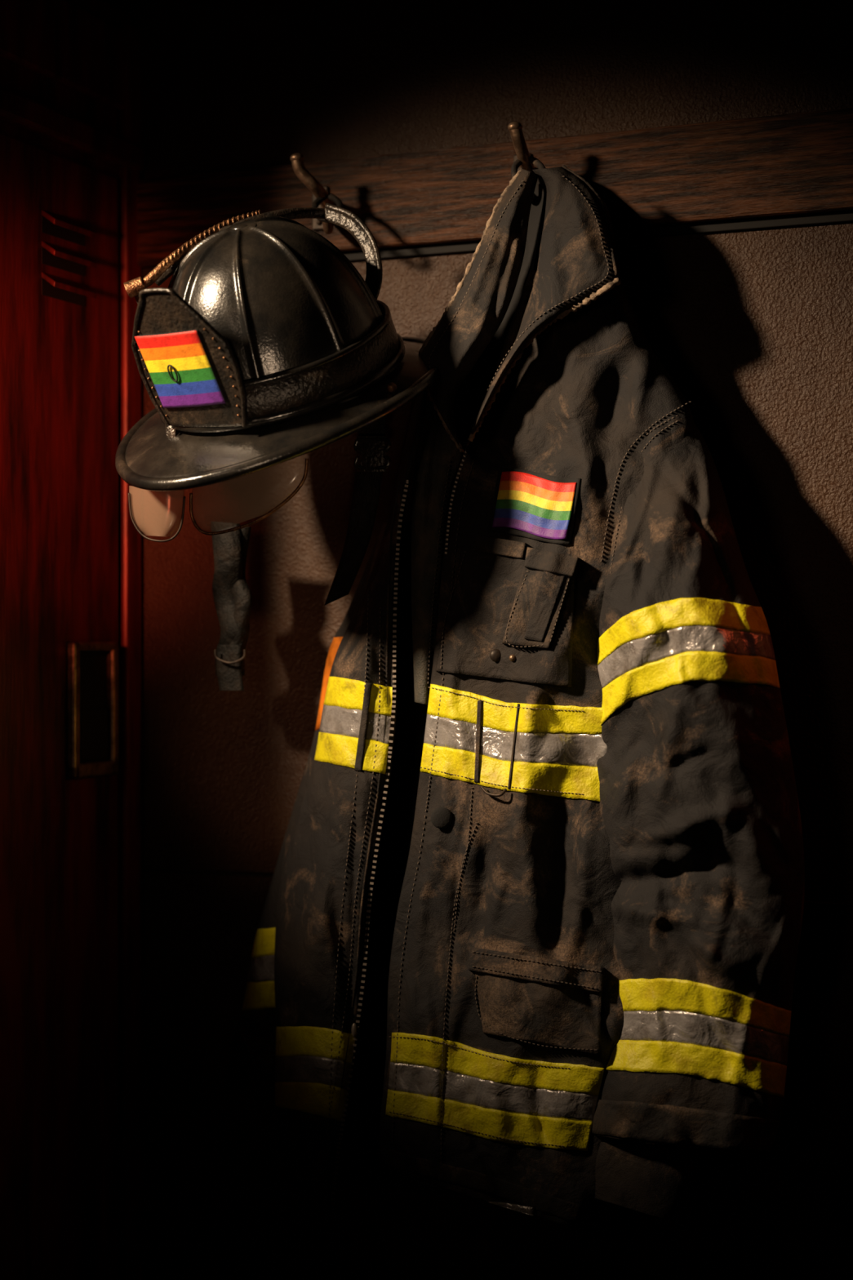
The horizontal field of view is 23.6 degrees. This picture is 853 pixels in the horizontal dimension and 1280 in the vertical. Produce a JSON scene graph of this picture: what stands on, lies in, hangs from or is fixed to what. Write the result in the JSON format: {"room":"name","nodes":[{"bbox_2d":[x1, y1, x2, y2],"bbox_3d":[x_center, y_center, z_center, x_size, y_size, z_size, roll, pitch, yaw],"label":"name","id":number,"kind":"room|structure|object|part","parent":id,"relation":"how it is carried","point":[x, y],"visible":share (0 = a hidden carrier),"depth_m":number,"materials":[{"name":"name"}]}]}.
{"room":"emergency services station","nodes":[
{"label":"emergency services station","id":0,"kind":"room"},
{"bbox_2d":[103,0,852,1279],"bbox_3d":[0.052,-0.100,2.241,4.000,2.800,0.100,0,0,23],"label":"wall","id":1,"kind":"structure","parent":0,"point":[753,328],"depth_m":2.20,"materials":[{"name":"brown paint"}]},
{"bbox_2d":[289,153,335,234],"bbox_3d":[-0.117,-0.476,2.196,0.038,0.081,0.083,0,0,15],"label":"coat hook","id":2,"kind":"object","parent":1,"relation":"attached to","point":[317,190],"visible":0.8,"depth_m":2.17,"materials":[{"name":"metal"}]},
{"bbox_2d":[115,192,439,690],"bbox_3d":[-0.146,-0.212,2.082,0.347,0.533,0.328,0,0,-19],"label":"helmet","id":3,"kind":"object","parent":2,"relation":"hanging from","point":[264,346],"visible":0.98,"depth_m":1.96,"materials":[{"name":"leather"}]},
{"bbox_3d":[-0.228,-0.386,2.022,0.136,0.091,0.021,0,0,-20],"label":"crest rod","id":4,"kind":"part","parent":3,"relation":"part of","materials":[{"name":"gold metal"}]},
{"bbox_3d":[-0.146,-0.266,2.061,0.250,0.131,0.232,0,0,0],"label":"head band cord","id":5,"kind":"part","parent":3,"relation":"part of","materials":[{"name":"black leather"}]},
{"bbox_3d":[-0.116,-0.473,2.236,0.020,0.048,0.004,0,0,23],"label":"plate","id":6,"kind":"part","parent":2,"relation":"part of","materials":[{"name":"metal"}]},
{"bbox_2d":[137,107,852,268],"bbox_3d":[0.722,-0.476,1.895,2.296,0.100,0.018,0,0,23],"label":"coat rack board","id":7,"kind":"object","parent":1,"relation":"attached to","point":[800,163],"depth_m":2.13,"materials":[{"name":"brown wood"}]},
{"bbox_2d":[141,211,852,277],"bbox_3d":[0.725,-0.421,1.900,2.296,0.010,0.006,0,0,23],"label":"trim","id":8,"kind":"structure","parent":1,"relation":"attached to","point":[846,216],"depth_m":2.09,"materials":[{"name":"black"}]},
{"bbox_2d":[141,867,852,906],"bbox_3d":[0.725,0.264,1.901,2.296,0.003,0.004,0,0,23],"label":"trim","id":9,"kind":"structure","parent":1,"relation":"attached to","point":[142,868],"depth_m":2.29,"materials":[{"name":"black"}]},
{"bbox_2d":[507,121,535,201],"bbox_3d":[0.099,-0.488,2.106,0.025,0.075,0.086,0,0,7],"label":"coat hook","id":10,"kind":"object","parent":1,"relation":"attached to","point":[515,128],"visible":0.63,"depth_m":2.07,"materials":[{"name":"metal"}]},
{"bbox_2d":[224,155,804,1234],"bbox_3d":[0.055,0.048,2.102,0.678,1.093,0.174,0,0,28],"label":"coat","id":11,"kind":"object","parent":10,"relation":"hanging from","point":[529,929],"visible":0.98,"depth_m":2.02,"materials":[{"name":"fabric"}]},
{"bbox_3d":[-0.074,0.401,2.096,0.006,0.015,0.005,0,0,0],"label":"zip pull","id":12,"kind":"part","parent":11,"relation":"part of","materials":[{"name":"silver metal"}]},
{"bbox_3d":[0.101,-0.487,2.144,0.020,0.048,0.004,0,0,23],"label":"plate","id":13,"kind":"part","parent":10,"relation":"part of","materials":[{"name":"metal"}]},
{"bbox_3d":[-0.569,1.340,0.766,4.967,0.080,4.594,0,0,0],"label":"floor","id":14,"kind":"structure","parent":0,"visible":0},
{"bbox_2d":[0,0,143,1279],"bbox_3d":[-0.590,0.290,2.254,0.446,2.020,0.366,0,0,23],"label":"locker","id":15,"kind":"object","parent":14,"relation":"on","point":[72,152],"visible":1,"depth_m":2.20,"materials":[{"name":"red metal"}]},
{"bbox_3d":[-0.381,0.076,2.205,0.011,0.148,0.013,0,0,23],"label":"handle frame","id":16,"kind":"part","parent":15,"relation":"part of","materials":[{"name":"metal"}]},
{"bbox_3d":[-0.366,0.007,2.241,0.011,0.010,0.092,0,0,23],"label":"handle frame","id":17,"kind":"part","parent":15,"relation":"part of","materials":[{"name":"metal"}]},
{"bbox_3d":[-0.366,0.142,2.241,0.011,0.016,0.092,0,0,23],"label":"handle frame","id":18,"kind":"part","parent":15,"relation":"part of","materials":[{"name":"metal"}]},
{"bbox_3d":[-0.351,0.076,2.277,0.011,0.148,0.013,0,0,23],"label":"handle frame","id":19,"kind":"part","parent":15,"relation":"part of","materials":[{"name":"metal"}]},
{"bbox_3d":[-0.339,0.285,2.326,0.014,1.970,0.034,0,0,23],"label":"frame post","id":20,"kind":"part","parent":15,"relation":"part of","materials":[{"name":"red metal"}]}
]}

